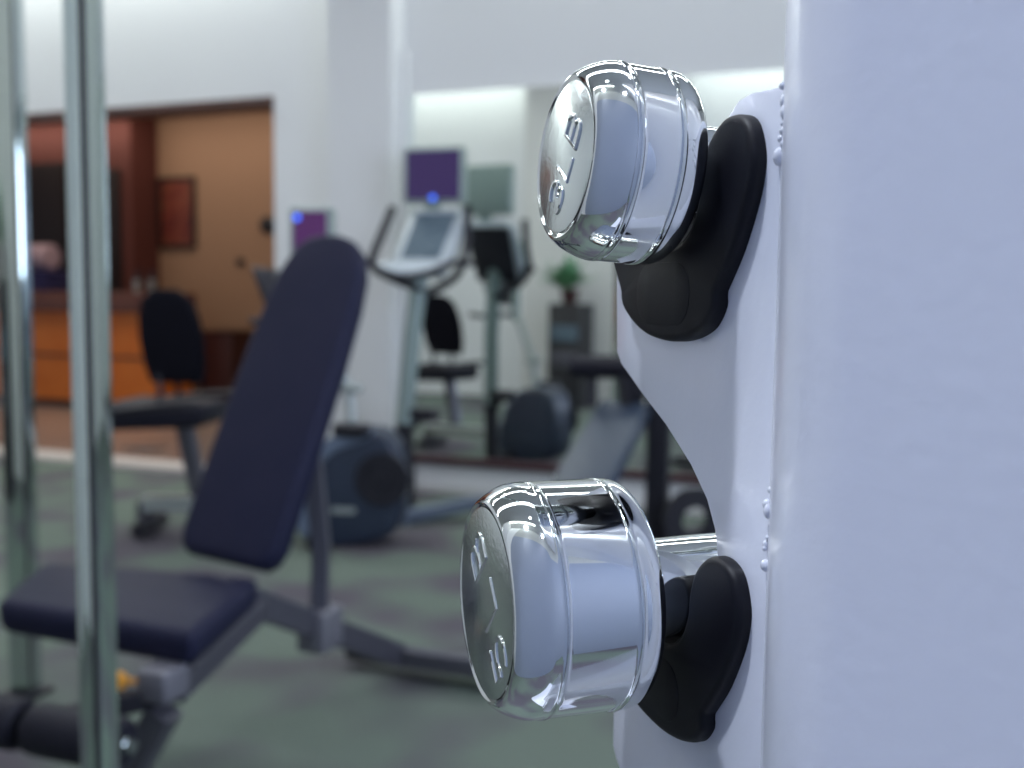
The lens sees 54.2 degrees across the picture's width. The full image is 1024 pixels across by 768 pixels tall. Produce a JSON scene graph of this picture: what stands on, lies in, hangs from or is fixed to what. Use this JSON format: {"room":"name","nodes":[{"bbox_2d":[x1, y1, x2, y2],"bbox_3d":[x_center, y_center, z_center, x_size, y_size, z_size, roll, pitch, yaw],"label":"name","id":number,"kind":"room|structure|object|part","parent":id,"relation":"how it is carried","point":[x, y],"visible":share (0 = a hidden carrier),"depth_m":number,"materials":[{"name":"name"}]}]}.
{"room":"gym","nodes":[
{"label":"gym","id":0,"kind":"room"},
{"bbox_2d":[27,118,159,291],"bbox_3d":[-6.201,-1.383,11.261,5.270,2.900,0.500,3,5,21],"label":"wall","id":1,"kind":"structure","parent":0,"point":[131,144],"depth_m":10.19,"materials":[{"name":"red paint"}]},
{"bbox_2d":[28,162,68,284],"bbox_3d":[-4.889,-1.070,10.478,0.596,2.440,0.060,3,5,21],"label":"door","id":2,"kind":"structure","parent":1,"relation":"in","point":[47,184],"depth_m":10.35,"materials":[{"name":"black"}]},
{"bbox_2d":[107,169,122,291],"bbox_3d":[-4.029,-0.987,10.158,0.153,2.349,0.050,3,5,21],"label":"door","id":3,"kind":"structure","parent":1,"relation":"in","point":[113,175],"depth_m":10.08,"materials":[{"name":"black"}]},
{"bbox_2d":[151,110,273,119],"bbox_3d":[-4.726,-2.684,9.040,9.500,0.100,3.380,3,5,21],"label":"ceiling","id":4,"kind":"structure","parent":0,"point":[260,111],"depth_m":9.99,"materials":[{"name":"brown"}]},
{"bbox_2d":[157,112,274,392],"bbox_3d":[-1.696,-1.201,9.751,4.230,2.900,0.100,3,5,21],"label":"wall","id":5,"kind":"structure","parent":0,"point":[230,157],"depth_m":10.14,"materials":[{"name":"brown paint"}]},
{"bbox_2d":[157,176,196,247],"bbox_3d":[-3.453,-1.766,10.308,0.455,0.724,0.038,3,5,21],"label":"framed picture","id":6,"kind":"object","parent":5,"relation":"attached to","point":[177,224],"visible":1,"depth_m":10.31,"materials":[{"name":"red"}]},
{"bbox_2d":[161,180,191,244],"bbox_3d":[-3.449,-1.767,10.316,0.385,0.654,0.016,3,5,21],"label":"print","id":7,"kind":"object","parent":6,"relation":"attached to","point":[176,195],"depth_m":10.31},
{"bbox_2d":[236,258,244,265],"bbox_3d":[-2.745,-1.230,10.072,0.090,0.090,0.050,3,5,21],"label":"wall fitting","id":8,"kind":"object","parent":5,"relation":"attached to","point":[239,261],"visible":1,"depth_m":10.06,"materials":[{"name":"black metal"}]},
{"bbox_2d":[259,216,274,233],"bbox_3d":[-2.437,-1.580,9.925,0.180,0.180,0.050,3,5,21],"label":"wall fitting","id":9,"kind":"object","parent":5,"relation":"attached to","point":[267,223],"visible":0.98,"depth_m":9.91,"materials":[{"name":"black metal"}]},
{"bbox_2d":[0,403,704,767],"bbox_3d":[-3.216,0.638,5.673,15.000,0.120,9.050,3,5,21],"label":"floor","id":10,"kind":"structure","parent":0,"point":[272,703],"depth_m":2.92,"materials":[{"name":"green carpet"}]},
{"bbox_2d":[0,0,53,700],"bbox_3d":[-1.308,-0.596,2.610,0.100,2.900,0.100,3,5,21],"label":"chrome post","id":11,"kind":"object","parent":10,"relation":"on","point":[16,330],"visible":0.82,"depth_m":2.63,"materials":[{"name":"white chrome-plated polished steel"}]},
{"bbox_2d":[62,0,119,767],"bbox_3d":[-0.519,-0.469,1.209,0.100,2.900,0.100,3,5,21],"label":"chrome post","id":12,"kind":"object","parent":10,"relation":"on","point":[83,20],"visible":1,"depth_m":1.24,"materials":[{"name":"white chrome-plated polished steel"}]},
{"bbox_2d":[0,291,196,407],"bbox_3d":[-5.651,-0.409,10.384,5.304,1.120,0.640,3,5,21],"label":"reception desk","id":13,"kind":"object","parent":10,"relation":"on","point":[130,378],"depth_m":9.53,"materials":[{"name":"orange wood"}]},
{"bbox_2d":[31,269,68,290],"bbox_3d":[-4.651,-1.025,9.906,0.432,0.208,0.300,3,5,21],"label":"towel stack","id":14,"kind":"object","parent":13,"relation":"on","point":[41,279],"visible":0.67,"depth_m":9.76,"materials":[{"name":"blue"}]},
{"bbox_2d":[30,244,60,269],"bbox_3d":[-4.659,-1.256,9.890,0.300,0.250,0.250,3,5,21],"label":"rolled towel","id":15,"kind":"object","parent":14,"relation":"on","point":[43,256],"visible":0.74,"depth_m":9.80,"materials":[{"name":"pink fabric"}]},
{"bbox_2d":[31,291,196,312],"bbox_3d":[-5.645,-0.873,10.345,5.304,0.190,0.640,3,5,21],"label":"countertop","id":16,"kind":"structure","parent":13,"relation":"on","point":[120,302],"depth_m":9.46,"materials":[{"name":"brown wood"}]},
{"bbox_2d":[133,270,140,291],"bbox_3d":[-3.548,-0.974,9.462,0.068,0.210,0.068,3,5,21],"label":"pen holder","id":17,"kind":"object","parent":13,"relation":"on","point":[136,282],"visible":0.92,"depth_m":9.44,"materials":[{"name":"silver metal"}]},
{"bbox_2d":[133,279,140,291],"bbox_3d":[-3.548,-0.929,9.466,0.068,0.120,0.068,3,5,21],"label":"cup","id":18,"kind":"object","parent":17,"relation":"on","point":[136,282],"depth_m":9.44,"materials":[{"name":"silver metal"}]},
{"bbox_2d":[148,270,155,291],"bbox_3d":[-3.383,-0.966,9.399,0.068,0.210,0.068,3,5,21],"label":"pen holder","id":19,"kind":"object","parent":13,"relation":"on","point":[152,283],"visible":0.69,"depth_m":9.38,"materials":[{"name":"silver metal"}]},
{"bbox_2d":[148,280,155,291],"bbox_3d":[-3.384,-0.921,9.403,0.068,0.120,0.068,3,5,21],"label":"cup","id":20,"kind":"object","parent":19,"relation":"on","point":[152,283],"depth_m":9.38,"materials":[{"name":"silver metal"}]},
{"bbox_2d":[123,445,166,451],"bbox_3d":[-2.616,0.457,7.128,0.240,0.012,0.180,3,5,21],"label":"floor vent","id":21,"kind":"object","parent":10,"relation":"in","point":[148,448],"visible":1,"depth_m":7.08,"materials":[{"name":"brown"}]},
{"bbox_2d":[200,329,254,401],"bbox_3d":[-2.827,-0.154,9.937,0.440,0.756,0.440,3,5,21],"label":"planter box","id":22,"kind":"object","parent":10,"relation":"on","point":[225,350],"visible":0.5,"depth_m":9.74,"materials":[{"name":"red wood"}]},
{"bbox_2d":[0,235,473,767],"bbox_3d":[-0.628,0.262,2.333,0.939,1.256,1.304,3,5,21],"label":"bench","id":23,"kind":"object","parent":10,"relation":"on","point":[264,462],"visible":0.94,"depth_m":2.36,"materials":[{"name":"blue leather"}]},
{"bbox_3d":[-0.779,0.609,1.865,0.224,0.065,0.028,-1,5,-23],"label":"roller arm","id":24,"kind":"part","parent":23,"relation":"part of","materials":[{"name":"black metal"}]},
{"bbox_3d":[-0.714,0.564,1.902,0.102,0.036,0.023,0,5,-6],"label":"adjuster knob","id":25,"kind":"part","parent":23,"relation":"part of","materials":[{"name":"orange plastic"}]},
{"bbox_2d":[112,207,408,550],"bbox_3d":[-1.121,-0.038,4.488,1.360,1.487,0.608,1,5,-1],"label":"bike","id":26,"kind":"object","parent":10,"relation":"on","point":[366,467],"visible":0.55,"depth_m":4.37,"materials":[{"name":"black plastic"}]},
{"bbox_3d":[-1.664,0.592,4.545,0.060,0.120,0.060,3,5,21],"label":"leg","id":27,"kind":"part","parent":26,"relation":"part of","materials":[{"name":"grey metal"}]},
{"bbox_3d":[-1.576,0.119,4.265,0.496,0.104,0.182,3,5,21],"label":"handle","id":28,"kind":"part","parent":26,"relation":"part of","materials":[{"name":"black metal"}]},
{"bbox_3d":[-1.329,0.538,4.519,0.672,0.090,0.080,1,5,3],"label":"rail","id":29,"kind":"part","parent":26,"relation":"part of","materials":[{"name":"silver metal"}]},
{"bbox_3d":[-1.558,0.132,4.500,0.468,0.123,0.396,1,5,3],"label":"seat","id":30,"kind":"part","parent":26,"relation":"part of","materials":[{"name":"black plastic"}]},
{"bbox_3d":[-1.525,-0.214,4.485,0.329,0.420,0.079,2,5,15],"label":"seat","id":31,"kind":"part","parent":26,"relation":"part of","materials":[{"name":"black fabric"}]},
{"bbox_3d":[-1.446,0.321,4.508,0.139,0.364,0.060,1,5,3],"label":"seat post","id":32,"kind":"part","parent":26,"relation":"part of","materials":[{"name":"grey metal"}]},
{"bbox_3d":[-1.553,0.080,4.737,0.497,0.104,0.176,-1,5,-17],"label":"handle","id":33,"kind":"part","parent":26,"relation":"part of","materials":[{"name":"black metal"}]},
{"bbox_2d":[294,214,299,220],"bbox_3d":[-0.938,-0.726,4.360,0.028,0.028,0.004,1,5,9],"label":"indicator light","id":34,"kind":"object","parent":26,"relation":"attached to","point":[296,216],"depth_m":4.36,"materials":[{"name":"blue plastic"}]},
{"bbox_2d":[368,146,483,525],"bbox_3d":[-0.321,-0.259,4.931,0.709,1.865,0.560,3,5,21],"label":"elliptical trainer","id":35,"kind":"object","parent":10,"relation":"on","point":[428,247],"visible":0.94,"depth_m":5.03,"materials":[{"name":"grey plastic"}]},
{"bbox_3d":[-0.566,-0.661,4.929,0.297,0.428,0.080,-2,6,-32],"label":"moving handle","id":36,"kind":"part","parent":35,"relation":"part of","materials":[{"name":"black metal"}]},
{"bbox_2d":[378,261,432,277],"bbox_3d":[-0.527,-0.564,4.930,0.280,0.080,0.086,1,5,0],"label":"tray","id":37,"kind":"object","parent":35,"relation":"on","point":[399,269],"depth_m":4.91,"materials":[{"name":"grey plastic"}]},
{"bbox_3d":[-0.419,-0.750,5.058,0.234,0.239,0.181,3,5,21],"label":"display panel","id":38,"kind":"part","parent":35,"relation":"part of","materials":[{"name":"grey plastic"}]},
{"bbox_3d":[-0.265,0.618,4.944,0.652,0.117,0.093,-1,5,-20],"label":"rail","id":39,"kind":"part","parent":35,"relation":"part of","materials":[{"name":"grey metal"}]},
{"bbox_3d":[-0.335,-0.658,5.010,0.265,0.474,0.104,1,5,0],"label":"moving handle","id":40,"kind":"part","parent":35,"relation":"part of","materials":[{"name":"black metal"}]},
{"bbox_2d":[551,355,670,537],"bbox_3d":[0.499,0.334,3.928,0.886,0.867,0.601,3,5,21],"label":"bench","id":41,"kind":"object","parent":10,"relation":"on","point":[608,440],"visible":0.44,"depth_m":4.09,"materials":[{"name":"grey metal"}]},
{"bbox_3d":[0.561,0.019,4.125,0.116,0.089,0.080,2,5,12],"label":"cross arm","id":42,"kind":"part","parent":41,"relation":"part of","materials":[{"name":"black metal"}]},
{"bbox_2d":[662,487,714,536],"bbox_3d":[0.739,0.552,4.061,0.270,0.270,0.034,0,5,-12],"label":"weight plate","id":43,"kind":"object","parent":41,"relation":"on","point":[674,512],"visible":0.62,"depth_m":4.03,"materials":[{"name":"black metal"}]},
{"bbox_2d":[613,0,1023,767],"bbox_3d":[0.168,0.167,0.193,0.521,1.820,0.401,5,7,43],"label":"dumbbell rack","id":44,"kind":"object","parent":10,"relation":"on","point":[832,346],"visible":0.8,"depth_m":0.23,"materials":[{"name":"white painted metal"},{"name":"black plastic"}]},
{"bbox_2d":[460,478,717,720],"bbox_3d":[0.070,0.062,0.313,0.165,0.068,0.068,-1,5,-18],"label":"dumbbell","id":45,"kind":"object","parent":44,"relation":"on","point":[571,600],"visible":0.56,"depth_m":0.27,"materials":[{"name":"silver metal"}]},
{"bbox_3d":[0.070,0.062,0.313,0.081,0.031,0.031,-1,5,-17],"label":"handle","id":46,"kind":"part","parent":45,"relation":"part of","materials":[{"name":"silver metal"}]},
{"bbox_2d":[537,60,717,264],"bbox_3d":[0.077,-0.061,0.305,0.135,0.064,0.057,-1,5,-18],"label":"dumbbell","id":47,"kind":"object","parent":44,"relation":"on","point":[623,154],"visible":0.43,"depth_m":0.27,"materials":[{"name":"silver metal"}]},
{"bbox_3d":[0.077,-0.061,0.305,0.071,0.035,0.030,-1,5,-18],"label":"handle","id":48,"kind":"part","parent":47,"relation":"part of","materials":[{"name":"silver metal"}]},
{"bbox_3d":[0.053,0.191,0.317,0.006,0.542,0.101,-1,5,-20],"label":"hook plate","id":49,"kind":"part","parent":44,"relation":"part of","materials":[{"name":"white metal"}]},
{"bbox_3d":[0.168,0.161,0.192,0.264,1.808,0.064,5,7,44],"label":"post","id":50,"kind":"part","parent":44,"relation":"part of","materials":[{"name":"white metal"}]},
{"bbox_2d":[327,0,403,437],"bbox_3d":[-0.818,-1.192,5.596,0.391,3.600,0.160,3,5,21],"label":"wall pillar","id":51,"kind":"structure","parent":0,"point":[365,38],"depth_m":5.52,"materials":[{"name":"white paint"}]},
{"bbox_2d":[23,0,785,507],"bbox_3d":[-0.101,-1.174,5.482,9.000,3.600,0.140,3,5,21],"label":"wall","id":52,"kind":"structure","parent":0,"point":[156,51],"depth_m":5.71,"materials":[{"name":"white paint"}]},
{"bbox_2d":[0,446,205,472],"bbox_3d":[-2.737,0.496,6.584,2.830,0.022,0.250,3,5,21],"label":"trim","id":53,"kind":"structure","parent":52,"relation":"attached to","point":[41,454],"depth_m":6.47,"materials":[{"name":"white paint"}]},
{"bbox_2d":[27,96,273,125],"bbox_3d":[-2.708,-0.624,6.532,2.830,2.265,0.160,3,5,21],"label":"trim","id":54,"kind":"structure","parent":52,"relation":"attached to","point":[265,102],"depth_m":6.16,"materials":[{"name":"brown wood"}]},
{"bbox_2d":[399,50,408,378],"bbox_3d":[-0.607,-0.735,5.610,0.030,2.210,0.050,3,5,21],"label":"trim","id":55,"kind":"structure","parent":52,"relation":"attached to","point":[404,55],"depth_m":5.55,"materials":[{"name":"white paint"}]},
{"bbox_2d":[415,484,704,515],"bbox_3d":[1.320,0.673,4.996,5.850,0.035,0.015,3,5,21],"label":"baseboard","id":56,"kind":"structure","parent":52,"relation":"attached to","point":[419,487],"depth_m":5.60,"materials":[{"name":"grey paint"}]},
{"bbox_2d":[407,70,783,484],"bbox_3d":[1.548,-0.484,4.803,4.782,2.048,0.039,3,5,21],"label":"wall mirror","id":57,"kind":"object","parent":52,"relation":"attached to","point":[498,344],"visible":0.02,"depth_m":5.40,"materials":[{"name":"clear glass"}]}
]}

